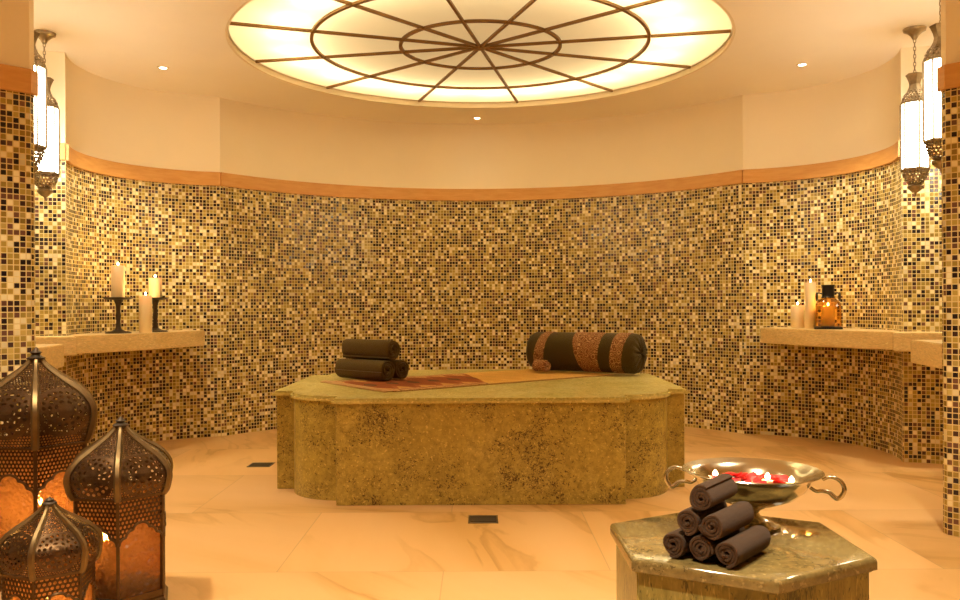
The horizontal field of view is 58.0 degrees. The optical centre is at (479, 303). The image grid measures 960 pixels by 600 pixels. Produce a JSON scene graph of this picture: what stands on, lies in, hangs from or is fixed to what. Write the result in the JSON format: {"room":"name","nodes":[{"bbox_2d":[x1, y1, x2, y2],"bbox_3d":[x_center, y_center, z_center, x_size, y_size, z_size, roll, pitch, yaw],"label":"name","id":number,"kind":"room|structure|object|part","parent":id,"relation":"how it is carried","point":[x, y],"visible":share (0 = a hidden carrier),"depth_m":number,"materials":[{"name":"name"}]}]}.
{"room":"spa","nodes":[
{"label":"spa","id":0,"kind":"room"},
{"bbox_2d":[0,0,34,435],"bbox_3d":[-3.311,-0.334,1.326,0.964,3.100,6.583,0,0,9],"label":"wall","id":1,"kind":"structure","parent":0,"point":[17,165],"depth_m":4.40,"materials":[{"name":"multicoloured tile"}]},
{"bbox_2d":[0,64,37,95],"bbox_3d":[-3.285,-1.137,1.323,0.945,0.125,6.587,0,0,9],"label":"trim","id":2,"kind":"structure","parent":1,"relation":"attached to","point":[12,78],"depth_m":4.39,"materials":[{"name":"orange wood"}]},
{"bbox_2d":[34,50,66,431],"bbox_3d":[-3.269,-0.334,5.294,1.193,3.100,2.188,0,0,-22],"label":"wall","id":3,"kind":"structure","parent":0,"point":[50,214],"depth_m":6.46,"materials":[{"name":"multicoloured tile"}]},
{"bbox_2d":[35,344,63,370],"bbox_3d":[-2.670,0.300,4.775,0.692,0.133,0.490,0,0,0],"label":"stone ledge","id":4,"kind":"object","parent":3,"relation":"attached to","point":[54,353],"visible":0.41,"depth_m":4.84,"materials":[{"name":"stone"}]},
{"bbox_2d":[34,96,65,159],"bbox_3d":[-3.245,-1.137,5.282,1.159,0.125,2.152,0,0,-22],"label":"trim","id":5,"kind":"structure","parent":3,"relation":"attached to","point":[62,145],"depth_m":6.46,"materials":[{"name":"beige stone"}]},
{"bbox_2d":[35,335,75,355],"bbox_3d":[-3.309,0.303,6.262,0.852,0.133,0.360,0,0,-8],"label":"stone ledge","id":6,"kind":"object","parent":3,"relation":"attached to","point":[69,342],"visible":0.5,"depth_m":6.13,"materials":[{"name":"stone"}]},
{"bbox_2d":[65,54,220,450],"bbox_3d":[-2.920,-0.336,7.293,0.416,3.100,1.610,0,0,27],"label":"wall","id":7,"kind":"structure","parent":0,"point":[170,232],"depth_m":7.58,"materials":[{"name":"multicoloured tile"}]},
{"bbox_2d":[69,330,204,353],"bbox_3d":[-2.861,0.300,7.125,0.570,0.133,1.490,0,0,23],"label":"stone ledge","id":8,"kind":"object","parent":7,"relation":"attached to","point":[101,342],"visible":0.81,"depth_m":6.83,"materials":[{"name":"stone"}]},
{"bbox_2d":[102,297,133,333],"bbox_3d":[-2.895,0.090,6.930,0.236,0.288,0.236,0,0,0],"label":"candle holder","id":9,"kind":"object","parent":8,"relation":"on","point":[118,300],"visible":0.99,"depth_m":6.91,"materials":[{"name":"metal"}]},
{"bbox_2d":[111,263,124,296],"bbox_3d":[-2.896,-0.195,6.930,0.104,0.286,0.104,0,0,0],"label":"pillar candle","id":10,"kind":"object","parent":9,"relation":"on","point":[117,271],"visible":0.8,"depth_m":6.89,"materials":[{"name":"beige wax"}]},
{"bbox_3d":[-2.895,-0.043,6.930,0.236,0.021,0.236,0,0,0],"label":"plate","id":11,"kind":"part","parent":9,"relation":"part of","materials":[{"name":"metal"}]},
{"bbox_3d":[-2.895,0.085,6.930,0.100,0.242,0.100,0,0,0],"label":"stem","id":12,"kind":"part","parent":9,"relation":"part of","materials":[{"name":"metal"}]},
{"bbox_2d":[139,292,151,332],"bbox_3d":[-2.715,0.067,7.030,0.100,0.331,0.100,0,0,0],"label":"pillar candle","id":13,"kind":"object","parent":8,"relation":"on","point":[145,302],"visible":1,"depth_m":6.99,"materials":[{"name":"beige wax"}]},
{"bbox_2d":[152,297,168,331],"bbox_3d":[-2.715,0.089,7.240,0.224,0.288,0.224,0,0,0],"label":"candle holder","id":14,"kind":"object","parent":8,"relation":"on","point":[155,300],"visible":0.74,"depth_m":7.22,"materials":[{"name":"metal"}]},
{"bbox_2d":[148,275,161,296],"bbox_3d":[-2.716,-0.151,7.240,0.106,0.196,0.106,0,0,0],"label":"pillar candle","id":15,"kind":"object","parent":14,"relation":"on","point":[154,284],"visible":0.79,"depth_m":7.20,"materials":[{"name":"beige wax"}]},
{"bbox_3d":[-2.715,0.084,7.240,0.100,0.242,0.100,0,0,0],"label":"stem","id":16,"kind":"part","parent":14,"relation":"part of","materials":[{"name":"metal"}]},
{"bbox_3d":[-2.715,-0.044,7.240,0.224,0.021,0.224,0,0,0],"label":"plate","id":17,"kind":"part","parent":14,"relation":"part of","materials":[{"name":"metal"}]},
{"bbox_2d":[66,144,219,185],"bbox_3d":[-2.901,-1.138,7.281,0.392,0.125,1.612,0,0,27],"label":"trim","id":18,"kind":"structure","parent":7,"relation":"attached to","point":[76,159],"depth_m":7.51,"materials":[{"name":"orange stone"}]},
{"bbox_2d":[0,427,959,599],"bbox_3d":[0.006,1.230,3.600,9.600,0.060,12.000,0,0,0],"label":"floor","id":19,"kind":"structure","parent":0,"point":[231,534],"depth_m":4.55,"materials":[{"name":"stone"}]},
{"bbox_2d":[0,347,97,591],"bbox_3d":[-1.972,0.700,3.850,0.490,1.020,0.556,0,0,-26],"label":"lantern","id":20,"kind":"object","parent":19,"relation":"on","point":[34,462],"visible":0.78,"depth_m":3.69,"materials":[{"name":"brown metal"}]},
{"bbox_3d":[-2.127,0.880,3.955,0.188,0.540,0.109,0,0,-26],"label":"glass pane","id":21,"kind":"part","parent":20,"relation":"part of","materials":[{"name":"orange glass"}]},
{"bbox_3d":[-2.015,0.425,3.677,0.227,0.369,0.250,0,0,-26],"label":"dome panel","id":22,"kind":"part","parent":20,"relation":"part of","materials":[{"name":"brown metal"}]},
{"bbox_3d":[-2.135,0.426,3.924,0.227,0.369,0.250,0,0,-26],"label":"dome panel","id":23,"kind":"part","parent":20,"relation":"part of","materials":[{"name":"brown metal"}]},
{"bbox_3d":[-1.984,0.880,3.662,0.217,0.540,0.015,0,0,0],"label":"glass pane","id":24,"kind":"part","parent":20,"relation":"part of","materials":[{"name":"orange glass"}]},
{"bbox_3d":[-1.873,0.879,3.651,0.016,0.540,0.016,0,0,-26],"label":"post","id":25,"kind":"part","parent":20,"relation":"part of","materials":[{"name":"brown metal"}]},
{"bbox_3d":[-1.815,0.879,3.745,0.188,0.540,0.109,0,0,-26],"label":"glass pane","id":26,"kind":"part","parent":20,"relation":"part of","materials":[{"name":"orange glass"}]},
{"bbox_3d":[-1.958,0.880,4.038,0.217,0.540,0.015,0,0,0],"label":"glass pane","id":27,"kind":"part","parent":20,"relation":"part of","materials":[{"name":"orange glass"}]},
{"bbox_3d":[-1.931,0.425,4.023,0.227,0.369,0.250,0,0,-26],"label":"dome panel","id":28,"kind":"part","parent":20,"relation":"part of","materials":[{"name":"brown metal"}]},
{"bbox_3d":[-1.811,0.424,3.776,0.227,0.369,0.250,0,0,-26],"label":"dome panel","id":29,"kind":"part","parent":20,"relation":"part of","materials":[{"name":"brown metal"}]},
{"bbox_2d":[0,496,102,599],"bbox_3d":[-1.530,0.945,3.080,0.316,0.525,0.358,0,0,-7],"label":"lantern","id":30,"kind":"object","parent":19,"relation":"on","point":[62,574],"visible":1,"depth_m":2.99,"materials":[{"name":"brown metal"}]},
{"bbox_3d":[-1.614,0.821,3.070,0.139,0.224,0.168,0,0,-7],"label":"dome panel","id":31,"kind":"part","parent":30,"relation":"part of","materials":[{"name":"brown metal"}]},
{"bbox_3d":[-1.578,1.053,2.967,0.132,0.240,0.056,0,0,0],"label":"glass pane","id":32,"kind":"part","parent":30,"relation":"part of","materials":[{"name":"orange glass"}]},
{"bbox_3d":[-1.593,0.821,2.984,0.146,0.224,0.160,0,0,-7],"label":"dome panel","id":33,"kind":"part","parent":30,"relation":"part of","materials":[{"name":"brown metal"}]},
{"bbox_3d":[-1.512,1.052,2.935,0.010,0.240,0.010,0,0,-7],"label":"post","id":34,"kind":"part","parent":30,"relation":"part of","materials":[{"name":"brown metal"}]},
{"bbox_3d":[-1.614,0.821,3.159,0.146,0.224,0.160,0,0,-7],"label":"dome panel","id":35,"kind":"part","parent":30,"relation":"part of","materials":[{"name":"brown metal"}]},
{"bbox_3d":[-1.604,1.053,3.178,0.124,0.240,0.072,0,0,-7],"label":"glass pane","id":36,"kind":"part","parent":30,"relation":"part of","materials":[{"name":"orange glass"}]},
{"bbox_3d":[-1.456,1.052,2.982,0.124,0.240,0.072,0,0,-7],"label":"glass pane","id":37,"kind":"part","parent":30,"relation":"part of","materials":[{"name":"orange glass"}]},
{"bbox_3d":[-1.448,0.820,3.002,0.146,0.224,0.160,0,0,-7],"label":"dome panel","id":38,"kind":"part","parent":30,"relation":"part of","materials":[{"name":"brown metal"}]},
{"bbox_3d":[-1.482,1.052,3.193,0.132,0.240,0.056,0,0,0],"label":"glass pane","id":39,"kind":"part","parent":30,"relation":"part of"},
{"bbox_3d":[-1.448,0.820,3.090,0.139,0.224,0.168,0,0,-7],"label":"dome panel","id":40,"kind":"part","parent":30,"relation":"part of","materials":[{"name":"brown metal"}]},
{"bbox_3d":[-1.395,1.052,3.023,0.010,0.240,0.010,0,0,23],"label":"post","id":41,"kind":"part","parent":30,"relation":"part of","materials":[{"name":"brown metal"}]},
{"bbox_3d":[-1.470,0.820,3.176,0.146,0.224,0.160,0,0,-7],"label":"dome panel","id":42,"kind":"part","parent":30,"relation":"part of","materials":[{"name":"brown metal"}]},
{"bbox_3d":[-1.408,1.052,3.095,0.001,0.240,0.143,0,0,-7],"label":"glass pane","id":43,"kind":"part","parent":30,"relation":"part of","materials":[{"name":"orange glass"}]},
{"bbox_3d":[-1.413,1.052,3.168,0.010,0.240,0.010,0,0,-37],"label":"post","id":44,"kind":"part","parent":30,"relation":"part of","materials":[{"name":"brown metal"}]},
{"bbox_2d":[63,416,172,599],"bbox_3d":[-1.451,0.830,3.500,0.398,0.755,0.451,0,0,-19],"label":"lantern","id":45,"kind":"object","parent":19,"relation":"on","point":[130,515],"visible":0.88,"depth_m":3.38,"materials":[{"name":"brown metal"}]},
{"bbox_3d":[-1.570,0.959,3.363,0.013,0.407,0.013,0,0,41],"label":"post","id":46,"kind":"part","parent":45,"relation":"part of","materials":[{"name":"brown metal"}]},
{"bbox_3d":[-1.503,0.623,3.365,0.184,0.265,0.202,0,0,-19],"label":"dome panel","id":47,"kind":"part","parent":45,"relation":"part of","materials":[{"name":"brown metal"}]},
{"bbox_3d":[-1.480,0.959,3.349,0.175,0.407,0.034,0,0,0],"label":"glass pane","id":48,"kind":"part","parent":45,"relation":"part of","materials":[{"name":"orange glass"}]},
{"bbox_3d":[-1.575,0.623,3.575,0.184,0.265,0.202,0,0,-19],"label":"dome panel","id":49,"kind":"part","parent":45,"relation":"part of","materials":[{"name":"brown metal"}]},
{"bbox_3d":[-1.566,0.959,3.601,0.154,0.407,0.089,0,0,-19],"label":"glass pane","id":50,"kind":"part","parent":45,"relation":"part of","materials":[{"name":"orange glass"}]},
{"bbox_3d":[-1.391,0.958,3.328,0.013,0.407,0.013,0,0,-19],"label":"post","id":51,"kind":"part","parent":45,"relation":"part of","materials":[{"name":"brown metal"}]},
{"bbox_3d":[-1.334,0.958,3.399,0.154,0.407,0.089,0,0,-19],"label":"glass pane","id":52,"kind":"part","parent":45,"relation":"part of","materials":[{"name":"orange glass"}]},
{"bbox_3d":[-1.330,1.149,3.397,0.012,0.024,0.175,0,0,41],"label":"sill","id":53,"kind":"part","parent":45,"relation":"part of","materials":[{"name":"brown metal"}]},
{"bbox_3d":[-1.421,0.959,3.651,0.175,0.407,0.034,0,0,0],"label":"glass pane","id":54,"kind":"part","parent":45,"relation":"part of","materials":[{"name":"orange glass"}]},
{"bbox_3d":[-1.401,0.622,3.635,0.184,0.265,0.202,0,0,-19],"label":"dome panel","id":55,"kind":"part","parent":45,"relation":"part of","materials":[{"name":"brown metal"}]},
{"bbox_3d":[-1.329,0.622,3.425,0.184,0.265,0.202,0,0,-19],"label":"dome panel","id":56,"kind":"part","parent":45,"relation":"part of","materials":[{"name":"brown metal"}]},
{"bbox_3d":[-1.272,0.958,3.465,0.013,0.407,0.013,0,0,11],"label":"post","id":57,"kind":"part","parent":45,"relation":"part of","materials":[{"name":"brown metal"}]},
{"bbox_3d":[-1.331,0.958,3.637,0.013,0.407,0.013,0,0,41],"label":"post","id":58,"kind":"part","parent":45,"relation":"part of","materials":[{"name":"brown metal"}]},
{"bbox_2d":[247,462,274,466],"bbox_3d":[-1.644,1.204,6.500,0.170,0.007,0.170,0,0,0],"label":"floor drain","id":59,"kind":"object","parent":19,"relation":"on","point":[254,464],"visible":1,"depth_m":6.49,"materials":[{"name":"silver metal"}]},
{"bbox_2d":[272,369,687,505],"bbox_3d":[0.004,0.880,6.280,2.704,0.640,2.264,0,0,0],"label":"slab","id":60,"kind":"object","parent":19,"relation":"on","point":[610,439],"visible":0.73,"depth_m":5.17,"materials":[{"name":"stone"}]},
{"bbox_2d":[321,369,613,392],"bbox_3d":[-0.067,0.552,6.465,2.067,0.014,0.954,0,0,-38],"label":"woven rug","id":61,"kind":"object","parent":60,"relation":"on","point":[410,383],"visible":0.98,"depth_m":6.28,"materials":[{"name":"orange fabric"}]},
{"bbox_2d":[335,358,394,380],"bbox_3d":[-0.851,0.480,6.373,0.535,0.144,0.146,0,0,42],"label":"rolled towel","id":62,"kind":"object","parent":61,"relation":"on","point":[380,370],"visible":1,"depth_m":6.28,"materials":[{"name":"brown fabric"}]},
{"bbox_2d":[352,358,408,378],"bbox_3d":[-0.762,0.480,6.505,0.541,0.138,0.148,0,0,42],"label":"rolled towel","id":63,"kind":"object","parent":61,"relation":"on","point":[401,366],"visible":0.33,"depth_m":6.33,"materials":[{"name":"brown fabric"}]},
{"bbox_2d":[342,339,399,360],"bbox_3d":[-0.816,0.338,6.459,0.535,0.148,0.139,0,0,42],"label":"rolled towel","id":64,"kind":"object","parent":63,"relation":"on","point":[389,350],"visible":0.99,"depth_m":6.37,"materials":[{"name":"brown fabric"}]},
{"bbox_2d":[532,359,550,370],"bbox_3d":[0.491,0.489,6.908,0.086,0.091,0.134,0,0,-42],"label":"roll","id":65,"kind":"object","parent":61,"relation":"on","point":[538,365],"visible":1,"depth_m":6.87,"materials":[{"name":"beige fabric"}]},
{"bbox_2d":[526,331,646,373],"bbox_3d":[0.844,0.384,6.950,0.995,0.319,0.325,0,0,34],"label":"bolster","id":66,"kind":"object","parent":60,"relation":"on","point":[601,352],"visible":0.94,"depth_m":6.78,"materials":[{"name":"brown fabric"}]},
{"bbox_2d":[468,515,497,522],"bbox_3d":[0.018,1.196,4.820,0.165,0.007,0.170,0,0,0],"label":"floor drain","id":67,"kind":"object","parent":19,"relation":"on","point":[472,518],"visible":1,"depth_m":4.81,"materials":[{"name":"silver metal"}]},
{"bbox_2d":[610,512,876,599],"bbox_3d":[0.754,0.946,2.569,0.674,0.500,0.778,0,0,0],"label":"pedestal","id":68,"kind":"object","parent":19,"relation":"on","point":[802,560],"visible":0.8,"depth_m":2.35,"materials":[{"name":"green stone"}]},
{"bbox_2d":[663,528,700,557],"bbox_3d":[0.600,0.660,2.458,0.066,0.071,0.242,0,0,38],"label":"rolled towel","id":69,"kind":"object","parent":68,"relation":"on","point":[676,543],"visible":0.43,"depth_m":2.37,"materials":[{"name":"brown fabric"}]},
{"bbox_2d":[689,527,744,559],"bbox_3d":[0.663,0.656,2.411,0.071,0.066,0.243,0,0,38],"label":"rolled towel","id":70,"kind":"object","parent":68,"relation":"on","point":[701,547],"visible":0.54,"depth_m":2.33,"materials":[{"name":"brown fabric"}]},
{"bbox_2d":[677,501,726,535],"bbox_3d":[0.625,0.593,2.428,0.066,0.071,0.216,0,0,37],"label":"rolled towel","id":71,"kind":"object","parent":70,"relation":"on","point":[688,519],"visible":0.69,"depth_m":2.35,"materials":[{"name":"brown fabric"}]},
{"bbox_2d":[690,473,737,509],"bbox_3d":[0.649,0.520,2.401,0.066,0.070,0.202,0,0,36],"label":"rolled towel","id":72,"kind":"object","parent":71,"relation":"on","point":[705,495],"visible":1,"depth_m":2.34,"materials":[{"name":"brown fabric"}]},
{"bbox_2d":[698,501,753,539],"bbox_3d":[0.678,0.591,2.377,0.070,0.067,0.223,0,0,39],"label":"rolled towel","id":73,"kind":"object","parent":70,"relation":"on","point":[723,522],"visible":1,"depth_m":2.31,"materials":[{"name":"brown fabric"}]},
{"bbox_2d":[715,525,770,568],"bbox_3d":[0.719,0.659,2.359,0.067,0.070,0.238,0,0,39],"label":"rolled towel","id":74,"kind":"object","parent":68,"relation":"on","point":[744,545],"visible":1,"depth_m":2.30,"materials":[{"name":"brown fabric"}]},
{"bbox_3d":[0.753,0.734,2.569,0.650,0.008,0.751,0,0,0],"label":"neck moulding","id":75,"kind":"part","parent":68,"relation":"part of","materials":[{"name":"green stone"}]},
{"bbox_2d":[664,457,846,531],"bbox_3d":[0.854,0.608,2.720,0.428,0.176,0.428,0,0,-25],"label":"footed bowl","id":76,"kind":"object","parent":68,"relation":"on","point":[760,496],"visible":0.8,"depth_m":2.69,"materials":[{"name":"silver metal"}]},
{"bbox_3d":[0.648,0.561,2.803,0.106,0.077,0.015,0,0,22],"label":"handle","id":77,"kind":"part","parent":76,"relation":"part of","materials":[{"name":"silver metal"}]},
{"bbox_2d":[725,472,741,476],"bbox_3d":[0.822,0.552,2.810,0.052,0.020,0.042,0,0,37],"label":"rose petal","id":78,"kind":"object","parent":76,"relation":"in","point":[730,473],"visible":0.68,"depth_m":2.79,"materials":[{"name":"red plant"}]},
{"bbox_2d":[733,473,747,478],"bbox_3d":[0.835,0.552,2.775,0.050,0.030,0.040,0,0,-17],"label":"rose petal","id":79,"kind":"object","parent":76,"relation":"in","point":[741,475],"visible":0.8,"depth_m":2.76,"materials":[{"name":"red plant"}]},
{"bbox_2d":[742,472,757,480],"bbox_3d":[0.862,0.555,2.760,0.051,0.030,0.041,0,0,24],"label":"rose petal","id":80,"kind":"object","parent":76,"relation":"on","point":[751,474],"visible":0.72,"depth_m":2.77,"materials":[{"name":"red plant"}]},
{"bbox_2d":[682,457,824,507],"bbox_3d":[0.854,0.576,2.720,0.428,0.113,0.428,0,0,0],"label":"basin","id":81,"kind":"object","parent":76,"relation":"in","point":[760,495],"depth_m":2.74,"materials":[{"name":"silver metal"}]},
{"bbox_2d":[750,476,761,480],"bbox_3d":[0.870,0.553,2.727,0.037,0.024,0.045,0,0,19],"label":"rose petal","id":82,"kind":"object","parent":76,"relation":"in","point":[752,477],"visible":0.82,"depth_m":2.74,"materials":[{"name":"red plant"}]},
{"bbox_2d":[751,480,766,482],"bbox_3d":[0.866,0.557,2.684,0.037,0.019,0.046,0,0,-38],"label":"rose petal","id":83,"kind":"object","parent":76,"relation":"in","point":[752,481],"visible":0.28,"depth_m":2.70,"materials":[{"name":"red plant"}]},
{"bbox_2d":[762,473,772,482],"bbox_3d":[0.904,0.549,2.720,0.038,0.041,0.038,0,0,0],"label":"candle","id":84,"kind":"object","parent":76,"relation":"on","point":[767,476],"visible":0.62,"depth_m":2.71,"materials":[{"name":"beige wax"}]},
{"bbox_2d":[772,479,784,482],"bbox_3d":[0.926,0.553,2.690,0.033,0.022,0.040,0,0,-42],"label":"rose petal","id":85,"kind":"object","parent":76,"relation":"in","point":[775,480],"visible":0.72,"depth_m":2.68,"materials":[{"name":"red plant"}]},
{"bbox_2d":[775,475,787,480],"bbox_3d":[0.957,0.556,2.750,0.042,0.024,0.050,0,0,26],"label":"rose petal","id":86,"kind":"object","parent":76,"relation":"in","point":[777,476],"visible":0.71,"depth_m":2.76,"materials":[{"name":"red plant"}]},
{"bbox_3d":[1.059,0.559,2.637,0.106,0.077,0.015,0,0,22],"label":"handle","id":87,"kind":"part","parent":76,"relation":"part of","materials":[{"name":"silver metal"}]},
{"bbox_2d":[220,95,743,436],"bbox_3d":[0.018,-0.350,8.558,4.781,3.100,1.283,0,0,0],"label":"wall","id":88,"kind":"structure","parent":0,"point":[457,285],"depth_m":8.75,"materials":[{"name":"multicoloured tile"}]},
{"bbox_2d":[220,170,742,200],"bbox_3d":[0.015,-1.153,8.533,4.783,0.125,1.258,0,0,0],"label":"trim","id":89,"kind":"structure","parent":88,"relation":"attached to","point":[731,177],"depth_m":8.79,"materials":[{"name":"orange stone"}]},
{"bbox_2d":[34,0,940,123],"bbox_3d":[-0.010,-2.040,3.600,9.600,0.280,12.000,0,0,0],"label":"ceiling","id":90,"kind":"structure","parent":0,"point":[120,41],"depth_m":6.59,"materials":[{"name":"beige paint"}]},
{"bbox_2d":[34,30,47,172],"bbox_3d":[-2.606,-1.301,5.000,0.173,1.171,0.194,0,0,6],"label":"hanging lantern","id":91,"kind":"object","parent":90,"relation":"hanging from","point":[40,101],"visible":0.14,"depth_m":5.00,"materials":[{"name":"white glass"}]},
{"bbox_3d":[-2.606,-1.139,5.000,0.151,0.465,0.174,0,0,6],"label":"lamp glass","id":92,"kind":"part","parent":91,"relation":"part of","materials":[{"name":"white glass"}]},
{"bbox_3d":[-2.606,-1.139,5.000,0.173,0.473,0.194,0,0,6],"label":"frame","id":93,"kind":"part","parent":91,"relation":"part of","materials":[{"name":"white glass"}]},
{"bbox_2d":[34,29,59,200],"bbox_3d":[-3.026,-1.299,6.020,0.173,1.171,0.194,0,0,-8],"label":"hanging lantern","id":94,"kind":"object","parent":90,"relation":"hanging from","point":[49,167],"visible":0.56,"depth_m":5.98,"materials":[{"name":"white glass"}]},
{"bbox_3d":[-3.028,-1.692,6.020,0.017,0.253,0.017,0,0,37],"label":"chain","id":95,"kind":"part","parent":94,"relation":"part of","materials":[{"name":"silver metal"}]},
{"bbox_3d":[-3.026,-1.137,6.020,0.151,0.465,0.174,0,0,-8],"label":"lamp glass","id":96,"kind":"part","parent":94,"relation":"part of","materials":[{"name":"white glass"}]},
{"bbox_3d":[-3.026,-1.137,6.020,0.173,0.473,0.194,0,0,-8],"label":"frame","id":97,"kind":"part","parent":94,"relation":"part of","materials":[{"name":"white glass"}]},
{"bbox_2d":[157,66,168,69],"bbox_3d":[-2.529,-1.884,6.910,0.096,0.005,0.096,0,0,0],"label":"recessed light","id":98,"kind":"object","parent":90,"relation":"in","point":[158,67],"visible":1,"depth_m":6.90,"materials":[{"name":"beige"}]},
{"bbox_2d":[225,0,734,107],"bbox_3d":[0.002,-2.030,6.555,3.704,0.260,3.704,0,0,0],"label":"ceiling light","id":99,"kind":"object","parent":90,"relation":"attached to","point":[424,53],"visible":0.97,"depth_m":6.54,"materials":[{"name":"beige glass"}]},
{"bbox_2d":[796,63,807,66],"bbox_3d":[2.571,-1.909,6.910,0.096,0.005,0.096,0,0,0],"label":"recessed light","id":100,"kind":"object","parent":90,"relation":"in","point":[799,64],"visible":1,"depth_m":6.90,"materials":[{"name":"beige"}]},
{"bbox_2d":[900,25,930,196],"bbox_3d":[3.023,-1.328,6.020,0.173,1.171,0.194,0,0,10],"label":"hanging lantern","id":101,"kind":"object","parent":90,"relation":"hanging from","point":[914,158],"visible":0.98,"depth_m":5.97,"materials":[{"name":"white glass"}]},
{"bbox_3d":[3.022,-1.721,6.020,0.017,0.253,0.017,0,0,-35],"label":"chain","id":102,"kind":"part","parent":101,"relation":"part of","materials":[{"name":"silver metal"}]},
{"bbox_3d":[3.024,-1.166,6.020,0.151,0.465,0.174,0,0,10],"label":"lamp glass","id":103,"kind":"part","parent":101,"relation":"part of","materials":[{"name":"white glass"}]},
{"bbox_3d":[3.024,-1.166,6.020,0.173,0.473,0.194,0,0,10],"label":"frame","id":104,"kind":"part","parent":101,"relation":"part of","materials":[{"name":"white glass"}]},
{"bbox_2d":[922,0,941,173],"bbox_3d":[2.639,-1.326,4.955,0.173,1.171,0.194,0,0,-6],"label":"hanging lantern","id":105,"kind":"object","parent":90,"relation":"hanging from","point":[931,99],"visible":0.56,"depth_m":4.93,"materials":[{"name":"white glass"}]},
{"bbox_3d":[2.639,-1.164,4.955,0.173,0.473,0.194,0,0,-6],"label":"frame","id":106,"kind":"part","parent":105,"relation":"part of","materials":[{"name":"white glass"}]},
{"bbox_3d":[2.639,-1.164,4.955,0.151,0.465,0.174,0,0,-6],"label":"lamp glass","id":107,"kind":"part","parent":105,"relation":"part of","materials":[{"name":"white glass"}]},
{"bbox_3d":[2.637,-1.719,4.955,0.017,0.253,0.017,0,0,39],"label":"chain","id":108,"kind":"part","parent":105,"relation":"part of","materials":[{"name":"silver metal"}]},
{"bbox_2d":[743,48,902,461],"bbox_3d":[2.965,-0.364,7.294,0.413,3.100,1.620,0,0,-28],"label":"wall","id":109,"kind":"structure","parent":0,"point":[844,231],"depth_m":7.53,"materials":[{"name":"multicoloured tile"}]},
{"bbox_2d":[743,140,899,182],"bbox_3d":[2.938,-1.167,7.282,0.390,0.125,1.622,0,0,-27],"label":"trim","id":110,"kind":"structure","parent":109,"relation":"attached to","point":[886,156],"depth_m":7.51,"materials":[{"name":"orange stone"}]},
{"bbox_2d":[760,327,898,349],"bbox_3d":[2.916,0.272,7.126,0.567,0.133,1.496,0,0,-24],"label":"stone ledge","id":111,"kind":"object","parent":109,"relation":"attached to","point":[858,338],"visible":0.81,"depth_m":6.83,"materials":[{"name":"stone"}]},
{"bbox_2d":[791,302,803,327],"bbox_3d":[2.716,0.093,7.400,0.104,0.226,0.104,0,0,0],"label":"pillar candle","id":112,"kind":"object","parent":111,"relation":"on","point":[797,311],"visible":0.94,"depth_m":7.36,"materials":[{"name":"beige wax"}]},
{"bbox_2d":[805,279,815,328],"bbox_3d":[2.775,-0.003,7.270,0.090,0.416,0.090,0,0,0],"label":"pillar candle","id":113,"kind":"object","parent":111,"relation":"on","point":[810,288],"visible":0.92,"depth_m":7.23,"materials":[{"name":"beige wax"}]},
{"bbox_2d":[814,285,842,328],"bbox_3d":[2.862,0.023,7.120,0.218,0.364,0.218,0,0,21],"label":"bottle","id":114,"kind":"object","parent":111,"relation":"on","point":[827,290],"visible":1,"depth_m":7.08,"materials":[{"name":"orange glass"}]},
{"bbox_2d":[822,303,834,325],"bbox_3d":[2.862,0.084,7.120,0.100,0.196,0.100,0,0,0],"label":"pillar candle","id":115,"kind":"object","parent":114,"relation":"in","point":[828,312],"visible":1,"depth_m":7.08,"materials":[{"name":"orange wax"}]},
{"bbox_3d":[2.862,0.063,7.120,0.200,0.240,0.200,0,0,21],"label":"glass","id":116,"kind":"part","parent":114,"relation":"part of","materials":[{"name":"glass"}]},
{"bbox_3d":[2.863,0.195,7.120,0.218,0.020,0.218,0,0,21],"label":"plate","id":117,"kind":"part","parent":114,"relation":"part of","materials":[{"name":"black metal"}]},
{"bbox_3d":[2.934,-0.060,7.105,0.050,0.076,0.075,0,0,21],"label":"ring handle","id":118,"kind":"part","parent":114,"relation":"part of","materials":[{"name":"black metal"}]},
{"bbox_2d":[901,45,942,463],"bbox_3d":[3.346,-0.366,5.300,1.198,3.100,2.176,0,0,21],"label":"wall","id":119,"kind":"structure","parent":0,"point":[921,223],"depth_m":6.45,"materials":[{"name":"multicoloured tile"}]},
{"bbox_2d":[893,331,941,351],"bbox_3d":[3.378,0.270,6.261,0.854,0.133,0.359,0,0,8],"label":"stone ledge","id":120,"kind":"object","parent":119,"relation":"attached to","point":[902,340],"visible":0.6,"depth_m":6.13,"materials":[{"name":"stone"}]},
{"bbox_2d":[911,340,941,368],"bbox_3d":[2.759,0.273,4.775,0.685,0.133,0.490,0,0,0],"label":"stone ledge","id":121,"kind":"object","parent":119,"relation":"attached to","point":[923,352],"visible":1,"depth_m":4.76,"materials":[{"name":"stone"}]},
{"bbox_2d":[941,0,959,536],"bbox_3d":[3.442,-0.367,1.332,0.962,3.100,6.598,0,0,-10],"label":"wall","id":122,"kind":"structure","parent":0,"point":[950,9],"depth_m":4.44,"materials":[{"name":"multicoloured tile"}]},
{"bbox_2d":[937,62,959,91],"bbox_3d":[3.409,-1.169,1.329,0.943,0.125,6.602,0,0,-10],"label":"trim","id":123,"kind":"structure","parent":122,"relation":"attached to","point":[948,75],"depth_m":4.42,"materials":[{"name":"orange wood"}]}
]}

